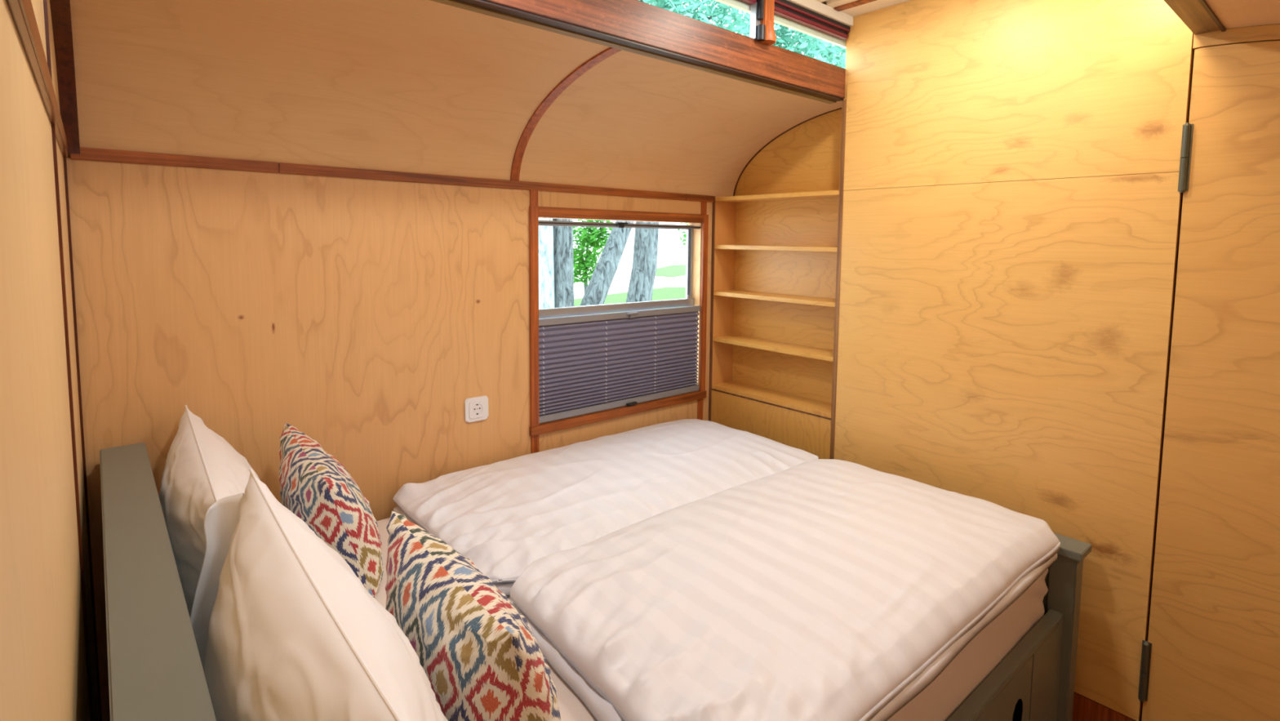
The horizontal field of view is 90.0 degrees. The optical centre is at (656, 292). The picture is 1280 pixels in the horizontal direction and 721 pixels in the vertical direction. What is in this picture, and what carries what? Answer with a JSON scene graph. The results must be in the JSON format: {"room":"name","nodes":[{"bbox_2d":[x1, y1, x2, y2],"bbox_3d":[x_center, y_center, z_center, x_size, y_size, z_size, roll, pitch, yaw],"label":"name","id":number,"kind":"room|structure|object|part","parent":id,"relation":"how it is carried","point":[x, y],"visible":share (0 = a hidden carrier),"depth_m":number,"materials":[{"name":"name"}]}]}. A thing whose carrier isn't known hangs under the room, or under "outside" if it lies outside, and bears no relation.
{"room":"caravan bedroom","nodes":[
{"label":"caravan bedroom","id":0,"kind":"room"},
{"bbox_2d":[0,0,99,720],"bbox_3d":[-0.632,0.250,0.639,0.050,2.281,2.386,-3,6,-41],"label":"wall","id":1,"kind":"structure","parent":0,"point":[43,673],"depth_m":0.53,"materials":[{"name":"brown wood"}]},
{"bbox_2d":[6,0,68,158],"bbox_3d":[-0.605,-0.253,0.618,0.009,0.039,2.369,-3,6,-41],"label":"trim","id":2,"kind":"structure","parent":1,"relation":"attached to","point":[22,12],"depth_m":0.67,"materials":[{"name":"beige wood"}]},
{"bbox_2d":[49,0,79,154],"bbox_3d":[-1.159,-0.483,1.248,0.030,0.359,0.666,-3,6,-41],"label":"trim","id":3,"kind":"structure","parent":1,"relation":"attached to","point":[60,11],"depth_m":1.42,"materials":[{"name":"brown wood"}]},
{"bbox_2d":[43,0,93,720],"bbox_3d":[-0.998,0.208,1.093,0.004,2.281,0.025,-3,6,-41],"label":"trim","id":4,"kind":"structure","parent":1,"relation":"attached to","point":[45,2],"depth_m":1.08,"materials":[{"name":"brown wood"}]},
{"bbox_3d":[-1.207,0.187,1.322,0.006,2.281,0.596,-3,6,-41],"label":"panel","id":5,"kind":"part","parent":1,"relation":"part of","materials":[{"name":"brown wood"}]},
{"bbox_2d":[63,158,102,720],"bbox_3d":[-1.396,0.495,1.567,0.005,1.622,0.012,-3,6,-41],"label":"trim","id":6,"kind":"structure","parent":1,"relation":"attached to","point":[64,159],"depth_m":1.55,"materials":[{"name":"brown wood"}]},
{"bbox_2d":[63,155,712,720],"bbox_3d":[-0.530,0.417,2.393,2.500,1.660,0.090,-3,6,-41],"label":"wall","id":7,"kind":"structure","parent":0,"point":[362,317],"depth_m":1.88,"materials":[{"name":"brown wood"}]},
{"bbox_2d":[70,146,713,202],"bbox_3d":[-0.559,-0.379,2.227,2.187,0.029,0.009,-3,6,-41],"label":"trim","id":8,"kind":"structure","parent":7,"relation":"attached to","point":[86,153],"depth_m":1.90,"materials":[{"name":"brown wood"}]},
{"bbox_3d":[-0.464,-0.384,2.310,1.576,0.029,0.009,-3,6,-41],"label":"rail","id":9,"kind":"part","parent":8,"relation":"part of","materials":[{"name":"brown wood"}]},
{"bbox_3d":[0.196,-0.425,2.889,0.178,0.029,0.009,-3,6,-41],"label":"rail","id":10,"kind":"part","parent":8,"relation":"part of","materials":[{"name":"brown wood"}]},
{"bbox_2d":[68,0,844,196],"bbox_3d":[-0.285,-0.559,2.046,2.500,0.419,0.715,-3,6,-41],"label":"cove","id":11,"kind":"object","parent":7,"relation":"attached to","point":[424,86],"visible":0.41,"depth_m":1.79,"materials":[{"name":"brown wood"}]},
{"bbox_3d":[-0.731,-0.511,1.631,1.179,0.381,0.677,-3,6,-41],"label":"panel","id":12,"kind":"part","parent":11,"relation":"part of","materials":[{"name":"brown wood"}]},
{"bbox_3d":[0.189,-0.567,2.439,1.270,0.381,0.677,-3,6,-41],"label":"panel","id":13,"kind":"part","parent":11,"relation":"part of","materials":[{"name":"brown wood"}]},
{"bbox_2d":[464,395,488,422],"bbox_3d":[-0.628,0.408,2.238,0.086,0.084,0.011,-3,6,-41],"label":"power socket","id":14,"kind":"object","parent":7,"relation":"attached to","point":[476,408],"visible":1,"depth_m":2.23,"materials":[{"name":"white plastic"}]},
{"bbox_2d":[529,190,537,206],"bbox_3d":[-0.445,-0.343,2.332,0.031,0.058,0.006,-3,6,-41],"label":"trim","id":15,"kind":"structure","parent":7,"relation":"attached to","point":[533,193],"depth_m":2.33,"materials":[{"name":"brown wood"}]},
{"bbox_2d":[530,435,538,453],"bbox_3d":[-0.460,0.890,2.434,0.031,0.712,0.006,-3,6,-41],"label":"trim","id":16,"kind":"structure","parent":7,"relation":"attached to","point":[534,439],"depth_m":2.40,"materials":[{"name":"brown wood"}]},
{"bbox_2d":[510,47,622,181],"bbox_3d":[-0.284,-0.536,2.016,0.032,0.359,0.665,-3,6,-41],"label":"trim","id":17,"kind":"structure","parent":7,"relation":"attached to","point":[577,73],"depth_m":2.09,"materials":[{"name":"brown wood"}]},
{"bbox_3d":[-0.133,0.858,2.728,0.880,0.735,0.006,-3,6,-41],"label":"panel","id":18,"kind":"part","parent":7,"relation":"part of","materials":[{"name":"brown wood"}]},
{"bbox_2d":[528,205,708,435],"bbox_3d":[-0.141,0.088,2.689,0.932,0.851,0.095,-3,6,-41],"label":"window","id":19,"kind":"structure","parent":7,"relation":"in","point":[535,212],"depth_m":2.60,"materials":[{"name":"wood"}]},
{"bbox_3d":[-0.165,0.090,2.716,0.832,0.744,0.013,-3,6,-41],"label":"sash","id":20,"kind":"part","parent":19,"relation":"part of","materials":[{"name":"metal"}]},
{"bbox_3d":[-0.164,0.092,2.715,0.860,0.768,0.025,-3,6,-41],"label":"metal frame","id":21,"kind":"part","parent":19,"relation":"part of","materials":[{"name":"metal"}]},
{"bbox_2d":[538,221,701,423],"bbox_3d":[-0.120,0.101,2.666,0.856,0.776,0.042,-3,6,-41],"label":"blind","id":22,"kind":"object","parent":19,"relation":"attached to","point":[588,363],"visible":0.98,"depth_m":2.64,"materials":[{"name":"fabric"}]},
{"bbox_3d":[-0.425,0.296,2.416,0.002,0.335,0.010,-3,6,-41],"label":"cord","id":23,"kind":"part","parent":22,"relation":"part of","materials":[{"name":"fabric"}]},
{"bbox_3d":[-0.203,0.282,2.611,0.002,0.335,0.010,-3,6,-41],"label":"cord","id":24,"kind":"part","parent":22,"relation":"part of","materials":[{"name":"fabric"}]},
{"bbox_3d":[-0.129,0.462,2.701,0.856,0.026,0.024,-3,6,-41],"label":"rail","id":25,"kind":"part","parent":22,"relation":"part of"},
{"bbox_3d":[-0.125,0.093,2.671,0.856,0.025,0.024,-3,6,-41],"label":"rail","id":26,"kind":"part","parent":22,"relation":"part of","materials":[{"name":"grey metal"}]},
{"bbox_3d":[-0.125,-0.276,2.644,0.856,0.011,0.016,-3,6,-41],"label":"head rail","id":27,"kind":"part","parent":22,"relation":"part of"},
{"bbox_3d":[-0.140,-0.273,2.598,0.052,0.022,0.018,-3,6,-41],"label":"handle","id":28,"kind":"part","parent":22,"relation":"part of","materials":[{"name":"black plastic"}]},
{"bbox_3d":[-0.103,0.476,2.700,0.052,0.022,0.018,-3,6,-41],"label":"handle","id":29,"kind":"part","parent":22,"relation":"part of","materials":[{"name":"black plastic"}]},
{"bbox_3d":[-0.099,0.096,2.668,0.052,0.022,0.018,-3,6,-41],"label":"handle","id":30,"kind":"part","parent":22,"relation":"part of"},
{"bbox_3d":[-0.119,-0.357,2.627,0.880,0.085,0.006,-3,6,-41],"label":"panel","id":31,"kind":"part","parent":7,"relation":"part of","materials":[{"name":"brown wood"}]},
{"bbox_2d":[697,398,702,419],"bbox_3d":[0.202,0.850,3.015,0.031,0.712,0.006,-3,6,-41],"label":"trim","id":32,"kind":"structure","parent":7,"relation":"attached to","point":[700,403],"depth_m":2.98,"materials":[{"name":"brown wood"}]},
{"bbox_2d":[700,201,706,214],"bbox_3d":[0.216,-0.383,2.913,0.031,0.058,0.006,-3,6,-41],"label":"trim","id":33,"kind":"structure","parent":7,"relation":"attached to","point":[704,204],"depth_m":2.91,"materials":[{"name":"brown wood"}]},
{"bbox_3d":[0.226,0.391,3.002,0.060,1.630,0.006,-3,6,-41],"label":"panel","id":34,"kind":"part","parent":7,"relation":"part of","materials":[{"name":"brown wood"}]},
{"bbox_2d":[733,107,841,195],"bbox_3d":[0.588,-0.590,2.781,0.007,0.359,0.665,-3,6,-41],"label":"trim","id":35,"kind":"structure","parent":7,"relation":"attached to","point":[763,147],"depth_m":2.85,"materials":[{"name":"brown wood"}]},
{"bbox_2d":[815,0,910,16],"bbox_3d":[0.303,-0.969,1.347,2.500,0.066,1.140,-3,6,-41],"label":"ceiling","id":36,"kind":"structure","parent":0,"point":[851,7],"depth_m":2.25,"materials":[{"name":"beige wood"}]},
{"bbox_2d":[637,0,850,69],"bbox_3d":[-0.041,-0.913,1.743,2.800,0.251,0.102,-3,6,-41],"label":"window","id":37,"kind":"structure","parent":36,"relation":"attached to","point":[763,13],"depth_m":2.15,"materials":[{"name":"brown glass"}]},
{"bbox_3d":[0.358,-0.843,2.076,0.064,0.065,0.064,-3,6,-41],"label":"knob","id":38,"kind":"part","parent":37,"relation":"part of","materials":[{"name":"orange wood"}]},
{"bbox_2d":[834,0,1194,720],"bbox_3d":[1.046,0.147,2.118,0.030,2.281,1.029,-3,6,-41],"label":"wall","id":39,"kind":"structure","parent":0,"point":[1011,208],"depth_m":1.97,"materials":[{"name":"brown wood"}]},
{"bbox_2d":[429,0,845,103],"bbox_3d":[-0.135,-0.732,1.711,2.200,0.118,0.066,-3,6,-41],"label":"trim","id":40,"kind":"structure","parent":39,"relation":"attached to","point":[633,26],"depth_m":1.84,"materials":[{"name":"brown wood"}]},
{"bbox_2d":[786,0,853,26],"bbox_3d":[-0.115,-0.957,1.673,2.200,0.034,0.062,-3,6,-41],"label":"trim","id":41,"kind":"structure","parent":39,"relation":"attached to","point":[815,6],"depth_m":2.26,"materials":[{"name":"beige wood"}]},
{"bbox_3d":[1.055,-0.671,2.038,0.012,0.637,1.012,-3,6,-41],"label":"panel","id":42,"kind":"part","parent":39,"relation":"part of","materials":[{"name":"brown wood"}]},
{"bbox_2d":[1140,49,1194,720],"bbox_3d":[1.406,0.327,1.760,0.019,1.990,0.040,-3,6,-41],"label":"trim","id":43,"kind":"structure","parent":39,"relation":"attached to","point":[1193,50],"depth_m":1.75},
{"bbox_2d":[1164,0,1226,34],"bbox_3d":[0.582,-0.660,0.899,2.200,0.110,0.062,-3,6,-41],"label":"trim","id":44,"kind":"structure","parent":39,"relation":"attached to","point":[1197,15],"depth_m":1.51,"materials":[{"name":"beige wood"}]},
{"bbox_2d":[1137,40,1279,720],"bbox_3d":[1.596,0.364,1.496,0.044,1.945,0.668,-3,6,-41],"label":"door","id":45,"kind":"structure","parent":39,"relation":"in","point":[1211,651],"depth_m":1.64,"materials":[{"name":"brown wood"}]},
{"bbox_2d":[1192,24,1279,49],"bbox_3d":[1.594,-0.532,1.446,0.031,0.227,0.598,-3,6,-41],"label":"trim","id":46,"kind":"structure","parent":39,"relation":"attached to","point":[1264,33],"depth_m":1.59,"materials":[{"name":"brown wood"}]},
{"bbox_2d":[1071,691,1136,720],"bbox_3d":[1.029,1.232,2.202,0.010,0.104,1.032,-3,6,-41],"label":"floor","id":47,"kind":"structure","parent":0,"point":[1085,708],"depth_m":1.90,"materials":[{"name":"brown wood"}]},
{"bbox_2d":[1204,0,1279,29],"bbox_3d":[0.880,-0.436,0.726,2.500,0.419,0.715,-3,6,-41],"label":"cove","id":48,"kind":"object","parent":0,"point":[1232,14],"depth_m":1.47,"materials":[{"name":"brown wood"}]},
{"bbox_3d":[0.269,1.355,1.548,2.500,0.050,2.540,-3,6,-41],"label":"floor","id":49,"kind":"structure","parent":0,"visible":0},
{"bbox_2d":[99,442,1091,720],"bbox_3d":[-0.049,0.846,1.700,2.106,0.932,1.598,-3,6,-41],"label":"bed","id":50,"kind":"object","parent":49,"relation":"on","point":[156,673],"visible":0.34,"depth_m":1.10,"materials":[{"name":"grey paint"}]},
{"bbox_2d":[374,517,1048,720],"bbox_3d":[-0.064,0.846,1.723,1.940,0.269,1.420,-3,6,-41],"label":"mattress","id":51,"kind":"object","parent":50,"relation":"on","point":[939,700],"visible":0.04,"depth_m":1.50,"materials":[{"name":"beige fabric"}]},
{"bbox_2d":[158,404,259,617],"bbox_3d":[-0.965,0.516,1.425,0.243,0.401,0.728,-3,6,-41],"label":"pillow","id":52,"kind":"object","parent":51,"relation":"on","point":[202,468],"visible":0.42,"depth_m":1.29,"materials":[{"name":"white fabric"}]},
{"bbox_2d":[190,467,448,720],"bbox_3d":[-0.457,0.556,0.862,0.260,0.426,0.830,-3,6,-39],"label":"pillow","id":53,"kind":"object","parent":51,"relation":"on","point":[284,628],"visible":0.98,"depth_m":0.79,"materials":[{"name":"white fabric"}]},
{"bbox_2d":[279,422,383,597],"bbox_3d":[-0.834,0.536,1.634,0.204,0.328,0.463,-3,6,-41],"label":"cushion","id":54,"kind":"object","parent":51,"relation":"on","point":[316,487],"visible":0.67,"depth_m":1.50,"materials":[{"name":"fabric"}]},
{"bbox_2d":[385,510,560,720],"bbox_3d":[-0.320,0.592,1.090,0.204,0.318,0.482,-4,7,-43],"label":"cushion","id":55,"kind":"object","parent":51,"relation":"on","point":[481,658],"visible":0.86,"depth_m":0.96,"materials":[{"name":"fabric"}]},
{"bbox_2d":[393,418,818,595],"bbox_3d":[-0.104,0.623,2.186,1.356,0.094,0.724,-3,6,-41],"label":"duvet","id":56,"kind":"object","parent":51,"relation":"on","point":[505,516],"visible":0.87,"depth_m":1.97,"materials":[{"name":"fabric"}]},
{"bbox_2d":[510,458,1060,720],"bbox_3d":[0.370,0.661,1.614,1.395,0.125,0.796,-3,6,-41],"label":"duvet","id":57,"kind":"object","parent":51,"relation":"on","point":[820,589],"visible":1,"depth_m":1.37,"materials":[{"name":"fabric"}]},
{"bbox_3d":[0.408,1.117,1.197,1.958,0.326,0.035,-3,6,-41],"label":"rail","id":58,"kind":"part","parent":50,"relation":"part of","materials":[{"name":"grey paint"}]},
{"bbox_3d":[0.697,0.892,2.381,0.033,0.345,1.365,-3,6,-41],"label":"footboard","id":59,"kind":"part","parent":50,"relation":"part of","materials":[{"name":"grey paint"}]},
{"bbox_3d":[1.171,1.024,1.853,0.061,0.580,0.068,-3,6,-41],"label":"post","id":60,"kind":"part","parent":50,"relation":"part of","materials":[{"name":"grey paint"}]},
{"bbox_3d":[1.174,0.743,1.830,0.073,0.012,0.080,-3,6,-41],"label":"neck moulding","id":61,"kind":"part","parent":50,"relation":"part of","materials":[{"name":"grey paint"}]},
{"bbox_2d":[708,99,846,458],"bbox_3d":[0.536,0.226,2.798,0.157,2.000,0.686,-3,6,-41],"label":"bookshelf","id":62,"kind":"object","parent":49,"relation":"on","point":[776,242],"visible":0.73,"depth_m":2.81,"materials":[{"name":"brown wood"}]},
{"bbox_3d":[0.311,0.379,3.061,0.143,1.646,0.015,-3,6,-41],"label":"panel","id":63,"kind":"part","parent":62,"relation":"part of","materials":[{"name":"beige wood"}]},
{"bbox_3d":[0.476,0.853,2.804,0.012,0.746,0.652,-3,6,-41],"label":"panel","id":64,"kind":"part","parent":62,"relation":"part of","materials":[{"name":"brown wood"}]},
{"bbox_3d":[0.591,0.222,2.847,0.010,2.000,0.685,-3,6,-41],"label":"panel","id":65,"kind":"part","parent":62,"relation":"part of","materials":[{"name":"brown wood"}]},
{"label":"outside","id":66,"kind":"structure","parent":0,"visible":0},
{"bbox_2d":[573,245,686,298],"bbox_3d":[-31.930,-4.683,81.523,180.000,0.200,159.400,-3,6,-41],"label":"ground","id":67,"kind":"structure","parent":66,"point":[666,256],"depth_m":44.06,"materials":[{"name":"white"}]},
{"bbox_2d":[538,217,554,318],"bbox_3d":[-2.959,-2.438,8.946,5.050,8.075,2.765,-3,6,-41],"label":"tree","id":68,"kind":"object","parent":67,"relation":"on","point":[546,268],"visible":0.02,"depth_m":9.08,"materials":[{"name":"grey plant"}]},
{"bbox_2d":[552,218,574,317],"bbox_3d":[-1.561,-2.883,10.090,3.993,8.755,3.124,-3,6,-41],"label":"tree","id":69,"kind":"object","parent":67,"relation":"on","point":[562,235],"visible":0.02,"depth_m":9.39,"materials":[{"name":"grey plant"}]},
{"bbox_2d":[573,287,685,315],"bbox_3d":[-0.026,0.477,22.477,7.428,0.030,20.241,3,5,27],"label":"lawn","id":70,"kind":"structure","parent":67,"relation":"on","point":[661,293],"depth_m":26.23,"materials":[{"name":"green plant"}]},
{"bbox_2d":[573,219,613,292],"bbox_3d":[-1.657,-0.508,15.946,1.387,3.044,1.192,-3,6,-41],"label":"bush","id":71,"kind":"object","parent":70,"relation":"on","point":[584,263],"visible":0.75,"depth_m":15.65,"materials":[{"name":"green plant"}]},
{"bbox_3d":[-1.723,-0.188,15.935,0.210,2.407,0.120,-3,6,-41],"label":"stem","id":72,"kind":"part","parent":71,"relation":"part of","materials":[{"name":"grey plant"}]},
{"bbox_2d":[677,222,688,246],"bbox_3d":[2.036,-1.712,27.104,2.717,3.687,1.708,-3,6,-41],"label":"bush","id":73,"kind":"object","parent":70,"relation":"on","point":[684,235],"visible":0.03,"depth_m":26.63,"materials":[{"name":"green plant"}]},
{"bbox_2d":[576,0,732,315],"bbox_3d":[-0.740,-2.960,11.549,4.592,8.836,3.974,-3,6,-41],"label":"tree","id":74,"kind":"object","parent":67,"relation":"on","point":[597,291],"visible":0.08,"depth_m":10.00,"materials":[{"name":"grey plant"}]},
{"bbox_2d":[655,264,685,277],"bbox_3d":[2.271,-1.806,50.311,4.695,0.030,21.401,2,5,11],"label":"lawn","id":75,"kind":"structure","parent":67,"relation":"on","point":[673,270],"depth_m":46.58,"materials":[{"name":"green plant"}]},
{"bbox_2d":[624,0,788,311],"bbox_3d":[0.842,-3.090,12.703,5.055,8.847,4.049,-2,5,-26],"label":"tree","id":76,"kind":"object","parent":67,"relation":"on","point":[643,271],"visible":0.21,"depth_m":10.42,"materials":[{"name":"grey plant"}]},
{"bbox_2d":[730,8,846,68],"bbox_3d":[3.554,-3.243,15.167,5.344,8.748,3.146,-3,6,-41],"label":"tree","id":77,"kind":"object","parent":67,"relation":"on","point":[812,47],"visible":0.22,"depth_m":13.53,"materials":[{"name":"green plant"}]}
]}

